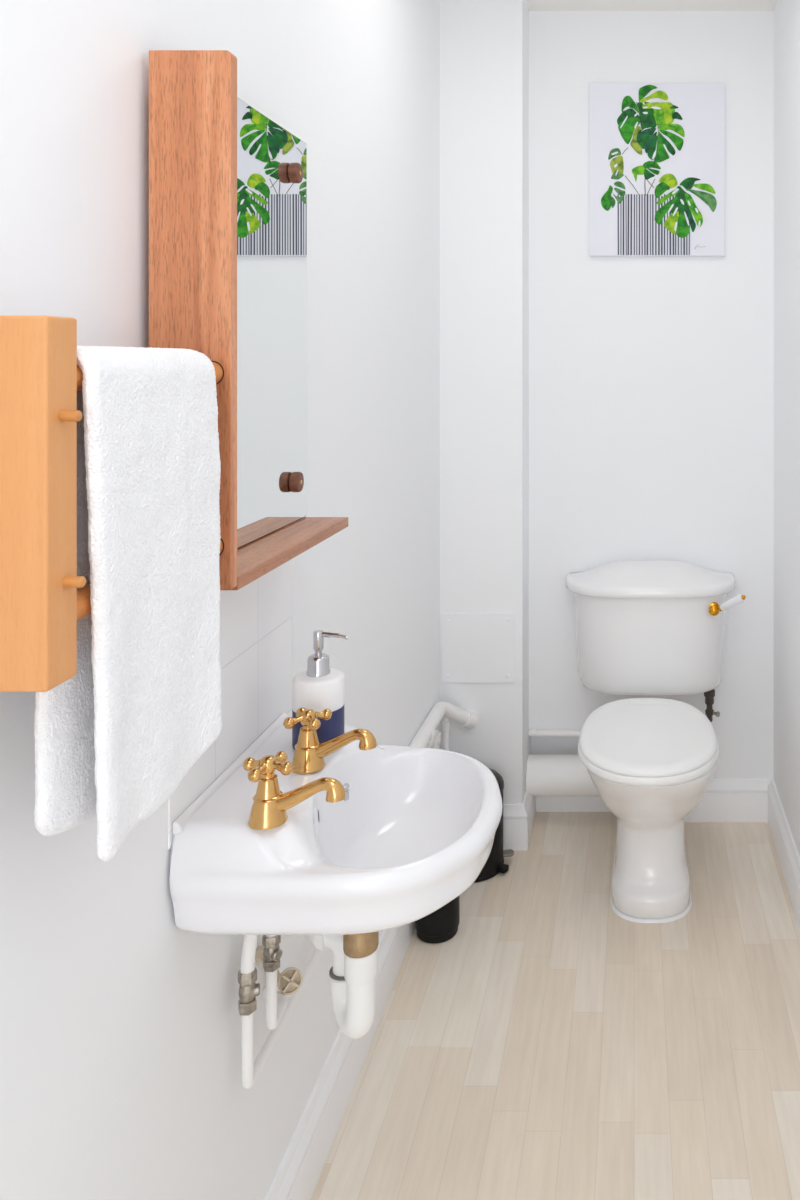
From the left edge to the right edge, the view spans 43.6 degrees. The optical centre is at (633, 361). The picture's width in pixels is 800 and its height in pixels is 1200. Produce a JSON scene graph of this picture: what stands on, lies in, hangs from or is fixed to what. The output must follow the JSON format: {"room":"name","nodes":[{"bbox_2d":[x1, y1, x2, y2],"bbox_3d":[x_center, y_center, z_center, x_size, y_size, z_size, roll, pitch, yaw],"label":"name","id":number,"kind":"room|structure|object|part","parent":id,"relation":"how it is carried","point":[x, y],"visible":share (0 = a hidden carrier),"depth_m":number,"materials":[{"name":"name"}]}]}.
{"room":"bathroom","nodes":[
{"label":"bathroom","id":0,"kind":"room"},
{"bbox_2d":[0,0,439,1199],"bbox_3d":[-0.610,0.163,0.037,0.100,2.475,6.074,0,0,0],"label":"wall","id":1,"kind":"structure","parent":0,"point":[120,1024],"depth_m":1.20,"materials":[{"name":"white paint"}]},
{"bbox_2d":[0,316,222,691],"bbox_3d":[-0.503,0.112,0.911,0.113,0.297,0.327,0,0,0],"label":"towel rail","id":2,"kind":"object","parent":1,"relation":"attached to","point":[41,602],"visible":0.88,"depth_m":0.75,"materials":[{"name":"brown wood"}]},
{"bbox_2d":[34,345,221,861],"bbox_3d":[-0.478,0.211,0.918,0.063,0.451,0.253,0,0,1],"label":"towel","id":3,"kind":"object","parent":2,"relation":"hanging from","point":[115,740],"visible":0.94,"depth_m":0.87,"materials":[{"name":"white fabric"}]},
{"bbox_2d":[168,559,291,848],"bbox_3d":[-0.559,0.425,1.345,0.003,0.321,0.410,0,0,0],"label":"tile backsplash","id":4,"kind":"structure","parent":1,"relation":"attached to","point":[256,618],"depth_m":1.37,"materials":[{"name":"white tile"}]},
{"bbox_2d":[149,50,347,589],"bbox_3d":[-0.508,-0.045,1.296,0.104,0.616,0.443,0,0,0],"label":"wall mirror","id":5,"kind":"object","parent":1,"relation":"attached to","point":[228,183],"visible":0.71,"depth_m":1.25,"materials":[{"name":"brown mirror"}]},
{"bbox_3d":[-0.503,-0.048,1.084,0.094,0.610,0.018,0,0,0],"label":"panel","id":6,"kind":"part","parent":5,"relation":"part of","materials":[{"name":"brown wood"}]},
{"bbox_2d":[220,517,347,589],"bbox_3d":[-0.507,0.255,1.305,0.103,0.016,0.425,0,0,0],"label":"shelf","id":7,"kind":"object","parent":5,"relation":"attached to","point":[259,552],"depth_m":1.30,"materials":[{"name":"brown wood"}]},
{"bbox_2d":[262,935,287,1029],"bbox_3d":[-0.529,0.833,1.401,0.037,0.261,0.105,0,0,-23],"label":"supply pipe","id":8,"kind":"object","parent":1,"relation":"attached to","point":[276,1002],"visible":0.69,"depth_m":1.36,"materials":[{"name":"white plastic"}]},
{"bbox_2d":[255,946,302,994],"bbox_3d":[-0.533,0.913,1.436,0.056,0.088,0.075,0,0,0],"label":"stopcock","id":9,"kind":"object","parent":1,"relation":"attached to","point":[289,981],"visible":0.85,"depth_m":1.44,"materials":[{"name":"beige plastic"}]},
{"bbox_2d":[238,935,322,1088],"bbox_3d":[-0.536,0.854,1.491,0.037,0.303,0.385,0,0,-3],"label":"supply pipe","id":10,"kind":"object","parent":1,"relation":"attached to","point":[251,1069],"visible":0.68,"depth_m":1.31,"materials":[{"name":"white plastic"}]},
{"bbox_2d":[169,713,502,934],"bbox_3d":[-0.370,0.635,1.323,0.373,0.161,0.405,0,0,0],"label":"washbasin","id":11,"kind":"object","parent":1,"relation":"attached to","point":[414,828],"visible":0.94,"depth_m":1.19,"materials":[{"name":"white ceramic"}]},
{"bbox_2d":[243,751,345,829],"bbox_3d":[-0.418,0.523,1.171,0.123,0.079,0.061,0,0,-13],"label":"tap","id":12,"kind":"object","parent":11,"relation":"on","point":[270,805],"visible":1,"depth_m":1.16,"materials":[{"name":"gold metal"}]},
{"bbox_3d":[-0.467,0.495,1.168,0.029,0.016,0.016,0,0,14],"label":"handle arm","id":13,"kind":"part","parent":12,"relation":"part of","materials":[{"name":"gold metal"}]},
{"bbox_3d":[-0.453,0.495,1.145,0.016,0.016,0.029,0,0,14],"label":"handle arm","id":14,"kind":"part","parent":12,"relation":"part of","materials":[{"name":"gold metal"}]},
{"bbox_3d":[-0.448,0.494,1.164,0.022,0.021,0.022,0,0,14],"label":"cross handle","id":15,"kind":"part","parent":12,"relation":"part of","materials":[{"name":"gold metal"}]},
{"bbox_3d":[-0.444,0.495,1.182,0.016,0.016,0.029,0,0,14],"label":"handle arm","id":16,"kind":"part","parent":12,"relation":"part of","materials":[{"name":"gold metal"}]},
{"bbox_3d":[-0.430,0.495,1.159,0.029,0.016,0.016,0,0,14],"label":"handle arm","id":17,"kind":"part","parent":12,"relation":"part of","materials":[{"name":"gold metal"}]},
{"bbox_3d":[-0.400,0.532,1.164,0.094,0.045,0.024,0,0,0],"label":"spout","id":18,"kind":"part","parent":12,"relation":"part of","materials":[{"name":"gold metal"}]},
{"bbox_2d":[292,630,348,749],"bbox_3d":[-0.464,0.479,1.398,0.073,0.166,0.073,0,0,45],"label":"soap dispenser","id":19,"kind":"object","parent":11,"relation":"on","point":[320,687],"visible":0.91,"depth_m":1.38,"materials":[{"name":"white ceramic"}]},
{"bbox_2d":[292,668,343,712],"bbox_3d":[-0.464,0.482,1.398,0.073,0.048,0.073,0,0,0],"label":"bottle","id":20,"kind":"object","parent":19,"relation":"on","point":[317,689],"depth_m":1.37,"materials":[{"name":"white ceramic"}]},
{"bbox_2d":[292,705,343,749],"bbox_3d":[-0.464,0.534,1.398,0.073,0.056,0.073,0,0,0],"label":"label","id":21,"kind":"object","parent":19,"relation":"on","point":[329,729],"depth_m":1.37,"materials":[{"name":"blue ceramic"}]},
{"bbox_2d":[283,707,376,773],"bbox_3d":[-0.419,0.523,1.314,0.120,0.079,0.052,0,0,7],"label":"tap","id":22,"kind":"object","parent":11,"relation":"on","point":[309,754],"visible":1,"depth_m":1.31,"materials":[{"name":"gold metal"}]},
{"bbox_3d":[-0.468,0.495,1.307,0.029,0.016,0.016,0,0,-38],"label":"handle arm","id":23,"kind":"part","parent":22,"relation":"part of","materials":[{"name":"gold metal"}]},
{"bbox_3d":[-0.464,0.495,1.334,0.016,0.016,0.029,0,0,-38],"label":"handle arm","id":24,"kind":"part","parent":22,"relation":"part of","materials":[{"name":"gold metal"}]},
{"bbox_3d":[-0.453,0.494,1.319,0.022,0.021,0.022,0,0,-38],"label":"cross handle","id":25,"kind":"part","parent":22,"relation":"part of","materials":[{"name":"gold metal"}]},
{"bbox_3d":[-0.441,0.495,1.304,0.016,0.016,0.029,0,0,-38],"label":"handle arm","id":26,"kind":"part","parent":22,"relation":"part of","materials":[{"name":"gold metal"}]},
{"bbox_3d":[-0.437,0.495,1.331,0.029,0.016,0.016,0,0,-38],"label":"handle arm","id":27,"kind":"part","parent":22,"relation":"part of","materials":[{"name":"gold metal"}]},
{"bbox_3d":[-0.405,0.532,1.319,0.094,0.045,0.024,0,0,0],"label":"spout","id":28,"kind":"part","parent":22,"relation":"part of","materials":[{"name":"gold metal"}]},
{"bbox_2d":[304,931,378,1038],"bbox_3d":[-0.435,0.835,1.384,0.195,0.243,0.059,0,0,41],"label":"trap","id":29,"kind":"object","parent":11,"relation":"attached to","point":[353,972],"visible":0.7,"depth_m":1.32,"materials":[{"name":"white plastic"}]},
{"bbox_2d":[265,921,414,1199],"bbox_3d":[-0.550,1.335,-0.138,0.020,0.130,5.724,0,0,0],"label":"baseboard","id":30,"kind":"structure","parent":1,"relation":"attached to","point":[299,1171],"depth_m":1.71,"materials":[{"name":"white paint"}]},
{"bbox_2d":[426,729,440,748],"bbox_3d":[-0.542,1.200,2.484,0.025,0.399,0.263,0,0,0],"label":"pipe","id":31,"kind":"object","parent":1,"relation":"attached to","point":[437,739],"visible":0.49,"depth_m":2.59,"materials":[{"name":"white plastic"}]},
{"bbox_2d":[408,702,477,747],"bbox_3d":[-0.506,0.937,2.103,0.114,0.236,1.306,0,0,0],"label":"pipe","id":32,"kind":"object","parent":1,"relation":"attached to","point":[467,719],"visible":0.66,"depth_m":2.59,"materials":[{"name":"white plastic"}]},
{"bbox_2d":[460,710,476,728],"bbox_3d":[-0.476,1.027,2.728,0.047,0.053,0.047,0,0,43],"label":"socket","id":33,"kind":"object","parent":32,"relation":"attached to","point":[468,719],"depth_m":2.71,"materials":[{"name":"white plastic"}]},
{"bbox_2d":[440,0,530,803],"bbox_3d":[-0.441,0.163,2.857,0.238,2.475,0.233,0,0,0],"label":"wall pillar","id":34,"kind":"structure","parent":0,"point":[484,44],"depth_m":2.74,"materials":[{"name":"white paint"}]},
{"bbox_2d":[442,613,513,682],"bbox_3d":[-0.449,0.824,2.737,0.207,0.202,0.007,0,0,0],"label":"access panel","id":35,"kind":"object","parent":34,"relation":"attached to","point":[476,647],"visible":1,"depth_m":2.73,"materials":[{"name":"white"}]},
{"bbox_2d":[503,791,535,849],"bbox_3d":[-0.432,1.338,2.839,0.255,0.124,0.230,0,0,0],"label":"baseboard","id":36,"kind":"structure","parent":34,"relation":"attached to","point":[518,819],"depth_m":2.72,"materials":[{"name":"white paint"}]},
{"bbox_2d":[526,755,599,796],"bbox_3d":[-0.093,1.248,2.873,0.457,0.127,0.128,0,0,0],"label":"pipe","id":37,"kind":"object","parent":34,"relation":"attached to","point":[546,775],"visible":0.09,"depth_m":2.83,"materials":[{"name":"white plastic"}]},
{"bbox_2d":[311,812,799,1199],"bbox_3d":[-0.067,1.450,0.037,1.187,0.100,6.074,0,0,0],"label":"floor","id":38,"kind":"structure","parent":0,"point":[559,1045],"depth_m":1.94,"materials":[{"name":"brown wood"}]},
{"bbox_2d":[415,895,459,943],"bbox_3d":[-0.482,1.205,2.333,0.107,0.390,0.107,0,0,0],"label":"toilet brush holder","id":39,"kind":"object","parent":38,"relation":"on","point":[441,925],"visible":0.37,"depth_m":2.29,"materials":[{"name":"black plastic"}]},
{"bbox_2d":[442,716,449,750],"bbox_3d":[-0.532,1.194,2.688,0.025,0.412,0.025,0,0,0],"label":"pipe","id":40,"kind":"object","parent":38,"relation":"on","point":[446,722],"visible":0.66,"depth_m":2.68,"materials":[{"name":"white plastic"}]},
{"bbox_2d":[474,768,513,882],"bbox_3d":[-0.436,1.273,2.635,0.202,0.254,0.176,0,0,0],"label":"pedal bin","id":41,"kind":"object","parent":38,"relation":"on","point":[494,864],"visible":0.25,"depth_m":2.60,"materials":[{"name":"black plastic"}]},
{"bbox_3d":[-0.449,1.165,2.635,0.176,0.039,0.176,0,0,0],"label":"lid","id":42,"kind":"part","parent":41,"relation":"part of","materials":[{"name":"black"}]},
{"bbox_3d":[-0.352,1.371,2.653,0.034,0.006,0.032,0,0,0],"label":"hinge plate","id":43,"kind":"part","parent":41,"relation":"part of","materials":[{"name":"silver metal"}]},
{"bbox_2d":[566,561,745,922],"bbox_3d":[0.055,1.002,2.554,0.522,0.796,0.703,0,0,0],"label":"toilet","id":44,"kind":"object","parent":38,"relation":"on","point":[644,628],"visible":1,"depth_m":2.59,"materials":[{"name":"white ceramic"}]},
{"bbox_3d":[0.036,0.954,2.449,0.350,0.019,0.487,0,0,0],"label":"lid","id":45,"kind":"part","parent":44,"relation":"part of","materials":[{"name":"white plastic"}]},
{"bbox_3d":[0.036,0.976,2.449,0.357,0.022,0.494,0,0,0],"label":"seat","id":46,"kind":"part","parent":44,"relation":"part of","materials":[{"name":"white plastic"}]},
{"bbox_3d":[0.050,0.640,2.804,0.512,0.072,0.202,0,0,0],"label":"cistern lid","id":47,"kind":"part","parent":44,"relation":"part of","materials":[{"name":"white ceramic"}]},
{"bbox_2d":[704,689,719,723],"bbox_3d":[0.230,1.050,2.848,0.047,0.164,0.117,0,0,0],"label":"valve","id":48,"kind":"object","parent":44,"relation":"attached to","point":[709,695],"visible":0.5,"depth_m":2.80,"materials":[{"name":"metal"}]},
{"bbox_3d":[0.231,0.717,2.753,0.039,0.039,0.044,0,0,0],"label":"flush lever","id":49,"kind":"part","parent":44,"relation":"part of","materials":[{"name":"gold metal"}]},
{"bbox_3d":[0.281,0.686,2.710,0.078,0.056,0.024,0,0,37],"label":"lever handle","id":50,"kind":"part","parent":44,"relation":"part of","materials":[{"name":"white ceramic"}]},
{"bbox_2d":[529,11,773,785],"bbox_3d":[-0.067,0.163,2.990,0.987,2.475,0.166,0,0,0],"label":"wall","id":51,"kind":"structure","parent":0,"point":[651,378],"depth_m":2.91,"materials":[{"name":"white paint"}]},
{"bbox_2d":[528,729,580,736],"bbox_3d":[-0.161,1.132,2.896,0.320,0.027,0.024,0,0,0],"label":"pipe","id":52,"kind":"object","parent":51,"relation":"attached to","point":[532,732],"visible":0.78,"depth_m":2.89,"materials":[{"name":"white plastic"}]},
{"bbox_2d":[536,797,610,811],"bbox_3d":[-0.096,1.350,2.965,0.452,0.100,0.017,0,0,0],"label":"baseboard","id":53,"kind":"structure","parent":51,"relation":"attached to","point":[543,804],"depth_m":2.96,"materials":[{"name":"white paint"}]},
{"bbox_2d":[589,83,724,255],"bbox_3d":[0.070,-0.586,2.897,0.414,0.527,0.020,0,0,0],"label":"picture","id":54,"kind":"object","parent":51,"relation":"attached to","point":[657,150],"visible":1,"depth_m":2.89,"materials":[{"name":"white"}]},
{"bbox_2d":[684,779,767,821],"bbox_3d":[0.269,1.338,2.898,0.277,0.124,0.017,0,0,0],"label":"baseboard","id":55,"kind":"structure","parent":51,"relation":"attached to","point":[723,800],"depth_m":2.89,"materials":[{"name":"white paint"}]},
{"bbox_2d":[526,0,777,10],"bbox_3d":[-0.067,-1.125,0.037,1.187,0.100,6.074,0,0,0],"label":"ceiling","id":56,"kind":"structure","parent":0,"point":[533,5],"depth_m":2.87,"materials":[{"name":"white paint"}]},
{"bbox_2d":[774,0,799,856],"bbox_3d":[0.477,0.163,0.037,0.100,2.475,6.074,0,0,0],"label":"wall","id":57,"kind":"structure","parent":0,"point":[786,12],"depth_m":2.66,"materials":[{"name":"white paint"}]},
{"bbox_2d":[768,779,799,930],"bbox_3d":[0.417,1.338,-0.046,0.020,0.124,5.907,0,0,0],"label":"baseboard","id":58,"kind":"structure","parent":57,"relation":"attached to","point":[787,853],"depth_m":2.59,"materials":[{"name":"white paint"}]}
]}

